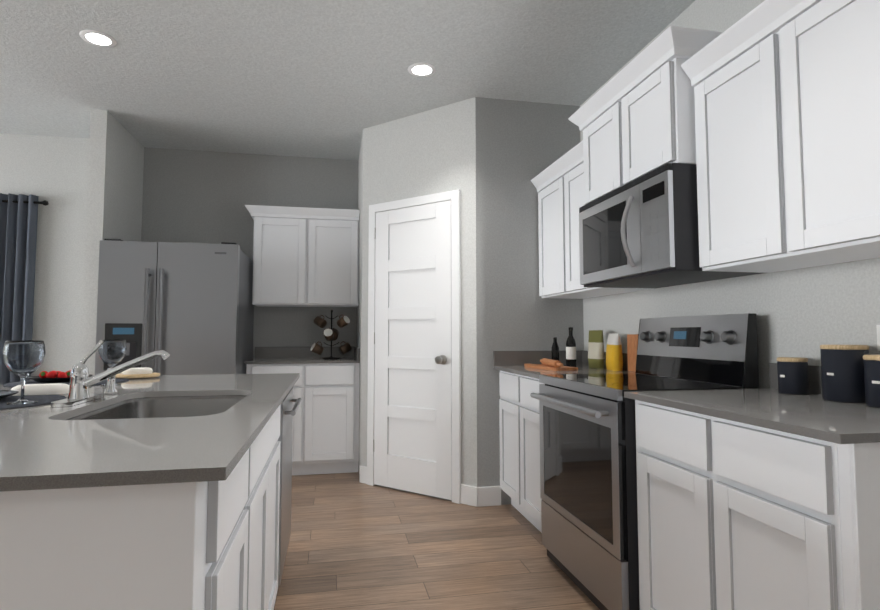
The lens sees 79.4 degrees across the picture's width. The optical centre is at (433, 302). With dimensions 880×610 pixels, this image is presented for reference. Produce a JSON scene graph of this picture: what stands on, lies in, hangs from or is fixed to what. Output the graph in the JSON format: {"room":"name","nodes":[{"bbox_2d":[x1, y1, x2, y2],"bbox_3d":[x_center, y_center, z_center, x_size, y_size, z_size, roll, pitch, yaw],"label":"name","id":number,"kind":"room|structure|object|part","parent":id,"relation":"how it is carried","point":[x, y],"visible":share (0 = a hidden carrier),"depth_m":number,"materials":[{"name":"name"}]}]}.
{"room":"kitchen","nodes":[
{"label":"kitchen","id":0,"kind":"room"},
{"bbox_2d":[0,133,88,379],"bbox_3d":[-4.798,-0.011,4.013,4.450,2.750,0.120,1,-3,-11],"label":"wall","id":1,"kind":"structure","parent":0,"point":[52,171],"depth_m":4.31,"materials":[{"name":"paint"}]},
{"bbox_2d":[0,193,48,383],"bbox_3d":[-3.826,0.242,4.069,1.485,2.220,0.106,1,-3,-11],"label":"curtain","id":2,"kind":"object","parent":1,"relation":"attached to","point":[18,225],"visible":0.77,"depth_m":4.18,"materials":[{"name":"fabric"}]},
{"bbox_3d":[-3.828,-0.806,4.137,1.485,0.044,0.094,1,-3,-11],"label":"curtain rod","id":3,"kind":"part","parent":2,"relation":"part of","materials":[{"name":"black metal"}]},
{"bbox_2d":[81,109,143,375],"bbox_3d":[-2.510,-0.001,4.191,0.110,2.750,0.880,1,-3,-11],"label":"wall","id":4,"kind":"structure","parent":0,"point":[115,180],"depth_m":3.85,"materials":[{"name":"paint"}]},
{"bbox_2d":[141,147,357,358],"bbox_3d":[-1.623,0.032,4.759,1.848,2.750,0.100,1,-3,-11],"label":"wall","id":5,"kind":"structure","parent":0,"point":[191,196],"depth_m":4.74,"materials":[{"name":"paint"}]},
{"bbox_2d":[245,205,359,306],"bbox_3d":[-1.135,-0.383,4.626,0.943,0.820,0.390,1,-3,-11],"label":"upper cabinet","id":6,"kind":"object","parent":5,"relation":"attached to","point":[305,257],"visible":1,"depth_m":4.49,"materials":[{"name":"white wood"}]},
{"bbox_2d":[0,0,694,160],"bbox_3d":[-2.376,-1.635,0.671,8.100,0.100,8.020,1,-3,-11],"label":"ceiling","id":7,"kind":"structure","parent":0,"point":[329,79],"depth_m":3.17,"materials":[{"name":"paint"}]},
{"bbox_2d":[79,30,116,47],"bbox_3d":[-1.845,-1.451,2.916,0.175,0.004,0.175,-2,-4,34],"label":"recessed light","id":8,"kind":"object","parent":7,"relation":"in","point":[105,40],"depth_m":2.91,"materials":[{"name":"white plastic"}]},
{"bbox_2d":[408,62,435,76],"bbox_3d":[-0.072,-1.431,3.259,0.175,0.004,0.175,-2,-4,34],"label":"recessed light","id":9,"kind":"object","parent":7,"relation":"in","point":[422,69],"depth_m":3.25,"materials":[{"name":"white"}]},
{"bbox_2d":[274,472,599,609],"bbox_3d":[-2.376,1.210,0.503,8.100,0.100,8.020,1,-3,-11],"label":"floor","id":10,"kind":"structure","parent":0,"point":[354,543],"depth_m":2.69,"materials":[{"name":"wood"}]},
{"bbox_2d":[0,376,300,609],"bbox_3d":[-0.890,0.787,1.761,0.776,0.892,2.000,1,-3,-11],"label":"kitchen island","id":11,"kind":"object","parent":10,"relation":"on","point":[167,492],"depth_m":0.85,"materials":[{"name":"white wood"}]},
{"bbox_2d":[0,373,299,495],"bbox_3d":[-1.126,0.362,1.750,1.210,0.115,2.070,1,-3,-11],"label":"island countertop","id":12,"kind":"structure","parent":11,"relation":"on","point":[40,451],"depth_m":1.07,"materials":[{"name":"grey stone"}]},
{"bbox_2d":[0,395,66,409],"bbox_3d":[-1.401,0.307,1.623,0.455,0.004,0.455,-3,-4,37],"label":"placemat","id":13,"kind":"object","parent":12,"relation":"on","point":[43,399],"depth_m":1.69,"materials":[{"name":"grey fabric"}]},
{"bbox_2d":[0,378,32,398],"bbox_3d":[-1.446,0.280,1.627,0.273,0.048,0.273,2,-4,-26],"label":"plate","id":14,"kind":"object","parent":13,"relation":"on","point":[3,393],"depth_m":1.72,"materials":[{"name":"black"}]},
{"bbox_2d":[2,340,45,404],"bbox_3d":[-1.238,0.209,1.600,0.102,0.188,0.102,-2,-4,34],"label":"wine glass","id":15,"kind":"object","parent":13,"relation":"on","point":[23,360],"depth_m":1.57,"materials":[{"name":"grey"}]},
{"bbox_2d":[11,383,68,395],"bbox_3d":[-1.399,0.285,1.570,0.343,0.032,0.636,1,-3,-11],"label":"napkin","id":16,"kind":"object","parent":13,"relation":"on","point":[46,389],"visible":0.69,"depth_m":1.82,"materials":[{"name":"white fabric"}]},
{"bbox_2d":[3,378,128,386],"bbox_3d":[-1.599,0.349,2.327,0.455,0.004,0.455,2,-4,-35],"label":"placemat","id":17,"kind":"object","parent":12,"relation":"on","point":[118,380],"depth_m":2.28,"materials":[{"name":"grey fabric"}]},
{"bbox_2d":[26,370,92,382],"bbox_3d":[-1.653,0.323,2.349,0.240,0.048,0.240,2,-4,-26],"label":"plate","id":18,"kind":"object","parent":17,"relation":"on","point":[51,376],"depth_m":2.31,"materials":[{"name":"black"}]},
{"bbox_2d":[98,340,126,385],"bbox_3d":[-1.348,0.250,2.219,0.102,0.188,0.102,-2,-4,34],"label":"wine glass","id":19,"kind":"object","parent":17,"relation":"on","point":[111,352],"depth_m":2.19,"materials":[{"name":"grey"}]},
{"bbox_2d":[116,367,159,377],"bbox_3d":[-1.444,0.340,2.582,0.200,0.042,0.200,1,-3,-11],"label":"serving board","id":20,"kind":"object","parent":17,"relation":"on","point":[144,372],"visible":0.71,"depth_m":2.54,"materials":[{"name":"brown wood"}]},
{"bbox_2d":[60,340,171,399],"bbox_3d":[-1.016,0.219,1.755,0.297,0.195,0.371,1,-3,-11],"label":"faucet","id":21,"kind":"object","parent":12,"relation":"on","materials":[{"name":"silver metal"}]},
{"bbox_2d":[95,239,253,374],"bbox_3d":[-1.939,0.468,4.097,0.912,1.778,0.948,1,-3,-11],"label":"refrigerator","id":22,"kind":"object","parent":10,"relation":"on","point":[188,308],"visible":0.62,"depth_m":3.73,"materials":[{"name":"grey metal"}]},
{"bbox_2d":[244,346,359,474],"bbox_3d":[-1.089,0.884,4.461,0.887,1.014,0.584,1,-3,-11],"label":"base cabinet","id":23,"kind":"object","parent":10,"relation":"on","point":[325,435],"visible":0.69,"depth_m":4.23,"materials":[{"name":"white wood"}]},
{"bbox_2d":[310,310,351,358],"bbox_3d":[-0.879,0.269,4.564,0.351,0.425,0.361,1,-3,-11],"label":"mug tree","id":24,"kind":"object","parent":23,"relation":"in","point":[330,334],"visible":1,"depth_m":4.53,"materials":[{"name":"brown ceramic"}]},
{"bbox_2d":[499,370,512,504],"bbox_3d":[0.779,0.880,3.342,0.628,0.892,0.488,1,-3,-11],"label":"base cabinet","id":25,"kind":"object","parent":10,"relation":"on","point":[505,380],"depth_m":3.37,"materials":[{"name":"white wood"}]},
{"bbox_2d":[513,374,543,532],"bbox_3d":[0.845,0.860,3.002,0.628,0.892,0.488,1,-3,-11],"label":"base cabinet","id":26,"kind":"object","parent":10,"relation":"on","point":[526,414],"depth_m":3.02,"materials":[{"name":"white wood"}]},
{"bbox_2d":[494,366,634,377],"bbox_3d":[0.800,0.413,3.197,0.652,0.021,0.835,1,-3,-11],"label":"countertop","id":27,"kind":"structure","parent":26,"relation":"on","point":[525,372],"depth_m":3.02,"materials":[{"name":"grey stone"}]},
{"bbox_2d":[524,327,638,371],"bbox_3d":[0.856,0.276,3.237,0.473,0.255,0.680,1,-3,-11],"label":"groceries","id":28,"kind":"object","parent":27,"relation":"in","point":[614,358],"visible":0.96,"depth_m":3.23,"materials":[{"name":"multicoloured"}]},
{"bbox_2d":[530,313,758,609],"bbox_3d":[0.902,0.657,2.382,0.723,1.194,0.756,1,-3,-11],"label":"range","id":29,"kind":"object","parent":10,"relation":"on","point":[588,489],"visible":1,"depth_m":2.22,"materials":[{"name":"silver metal"}]},
{"bbox_2d":[630,398,688,609],"bbox_3d":[1.085,0.787,1.768,0.628,0.892,0.488,1,-3,-11],"label":"base cabinet","id":30,"kind":"object","parent":10,"relation":"on","point":[663,523],"depth_m":1.79,"materials":[{"name":"white wood"}]},
{"bbox_2d":[685,414,879,609],"bbox_3d":[1.151,0.767,1.428,0.628,0.892,0.489,1,-3,-11],"label":"base cabinet","id":31,"kind":"object","parent":10,"relation":"on","point":[760,499],"depth_m":1.32,"materials":[{"name":"white wood"}]},
{"bbox_2d":[624,386,879,445],"bbox_3d":[1.108,0.320,1.613,0.652,0.021,0.856,1,-3,-11],"label":"countertop","id":32,"kind":"structure","parent":31,"relation":"on","point":[817,418],"depth_m":1.48,"materials":[{"name":"grey stone"}]},
{"bbox_2d":[777,357,808,394],"bbox_3d":[1.291,0.262,1.903,0.094,0.128,0.094,-3,-4,40],"label":"canister","id":33,"kind":"object","parent":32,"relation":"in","point":[792,372],"depth_m":1.87,"materials":[{"name":"black ceramic"}]},
{"bbox_2d":[820,345,868,402],"bbox_3d":[1.320,0.225,1.700,0.125,0.178,0.125,-3,-4,40],"label":"canister","id":34,"kind":"object","parent":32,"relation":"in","point":[850,373],"depth_m":1.66,"materials":[{"name":"black ceramic"}]},
{"bbox_2d":[853,349,879,407],"bbox_3d":[1.348,0.230,1.556,0.129,0.150,0.129,-3,-4,40],"label":"canister","id":35,"kind":"object","parent":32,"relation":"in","point":[866,367],"depth_m":1.57,"materials":[{"name":"black ceramic"}]},
{"bbox_2d":[357,97,583,504],"bbox_3d":[0.208,0.009,4.351,1.591,2.750,1.600,1,-3,-11],"label":"wall","id":36,"kind":"structure","parent":0,"point":[490,159],"depth_m":3.65,"materials":[{"name":"paint"}]},
{"bbox_2d":[367,189,460,503],"bbox_3d":[-0.158,0.292,3.818,0.590,2.121,0.590,1,-3,-11],"label":"pantry door","id":37,"kind":"structure","parent":36,"relation":"in","point":[414,366],"depth_m":3.80,"materials":[{"name":"white wood"}]},
{"bbox_2d":[359,466,500,506],"bbox_3d":[-2.663,1.090,0.384,7.289,0.125,7.680,1,-3,-11],"label":"baseboard","id":38,"kind":"structure","parent":36,"relation":"attached to","point":[480,496],"depth_m":3.48,"materials":[{"name":"white wood"}]},
{"bbox_2d":[493,350,580,365],"bbox_3d":[0.713,0.376,3.597,0.631,0.100,0.021,1,-3,-11],"label":"backsplash","id":39,"kind":"structure","parent":36,"relation":"attached to","point":[501,358],"depth_m":3.57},
{"bbox_2d":[580,0,879,387],"bbox_3d":[1.703,-0.214,0.562,0.100,2.750,6.419,1,-3,-11],"label":"wall","id":40,"kind":"structure","parent":0,"point":[805,312],"depth_m":2.13,"materials":[{"name":"paint"}]},
{"bbox_2d":[535,176,598,298],"bbox_3d":[0.927,-0.421,3.446,0.328,0.758,0.489,1,-3,-11],"label":"upper cabinet","id":41,"kind":"object","parent":40,"relation":"attached to","point":[546,195],"depth_m":3.52,"materials":[{"name":"white wood"}]},
{"bbox_2d":[579,100,610,207],"bbox_3d":[1.041,-0.740,2.651,0.413,0.446,0.450,1,-3,-11],"label":"upper cabinet","id":42,"kind":"object","parent":40,"relation":"attached to","point":[593,146],"depth_m":2.72,"materials":[{"name":"white wood"}]},
{"bbox_2d":[555,156,654,295],"bbox_3d":[0.993,-0.441,3.104,0.328,0.758,0.489,1,-3,-11],"label":"upper cabinet","id":43,"kind":"object","parent":40,"relation":"attached to","point":[567,254],"depth_m":3.19,"materials":[{"name":"white wood"}]},
{"bbox_2d":[607,44,718,191],"bbox_3d":[1.100,-0.758,2.346,0.413,0.446,0.451,1,-3,-11],"label":"upper cabinet","id":44,"kind":"object","parent":40,"relation":"attached to","point":[649,118],"depth_m":2.22,"materials":[{"name":"white wood"}]},
{"bbox_2d":[579,163,760,287],"bbox_3d":[1.026,-0.313,2.464,0.501,0.423,0.760,1,-3,-11],"label":"microwave","id":45,"kind":"object","parent":44,"relation":"attached to","point":[641,232],"visible":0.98,"depth_m":2.25,"materials":[{"name":"silver metal"}]},
{"bbox_2d":[581,350,821,393],"bbox_3d":[1.265,0.309,2.463,0.021,0.100,2.462,1,-3,-11],"label":"backsplash","id":46,"kind":"structure","parent":40,"relation":"attached to","point":[814,372],"depth_m":2.06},
{"bbox_2d":[691,32,818,272],"bbox_3d":[1.231,-0.513,1.879,0.328,0.758,0.475,1,-3,-11],"label":"upper cabinet","id":47,"kind":"object","parent":40,"relation":"attached to","point":[722,91],"depth_m":1.93,"materials":[{"name":"white wood"}]},
{"bbox_2d":[751,0,879,265],"bbox_3d":[1.295,-0.532,1.551,0.328,0.758,0.475,1,-3,-11],"label":"upper cabinet","id":48,"kind":"object","parent":40,"relation":"attached to","point":[764,116],"depth_m":1.57,"materials":[{"name":"white wood"}]},
{"bbox_2d":[876,325,879,350],"bbox_3d":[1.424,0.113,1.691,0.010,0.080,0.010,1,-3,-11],"label":"outlet","id":49,"kind":"object","parent":40,"relation":"attached to","point":[878,336],"visible":1,"depth_m":1.69,"materials":[{"name":"white plastic"}]}
]}

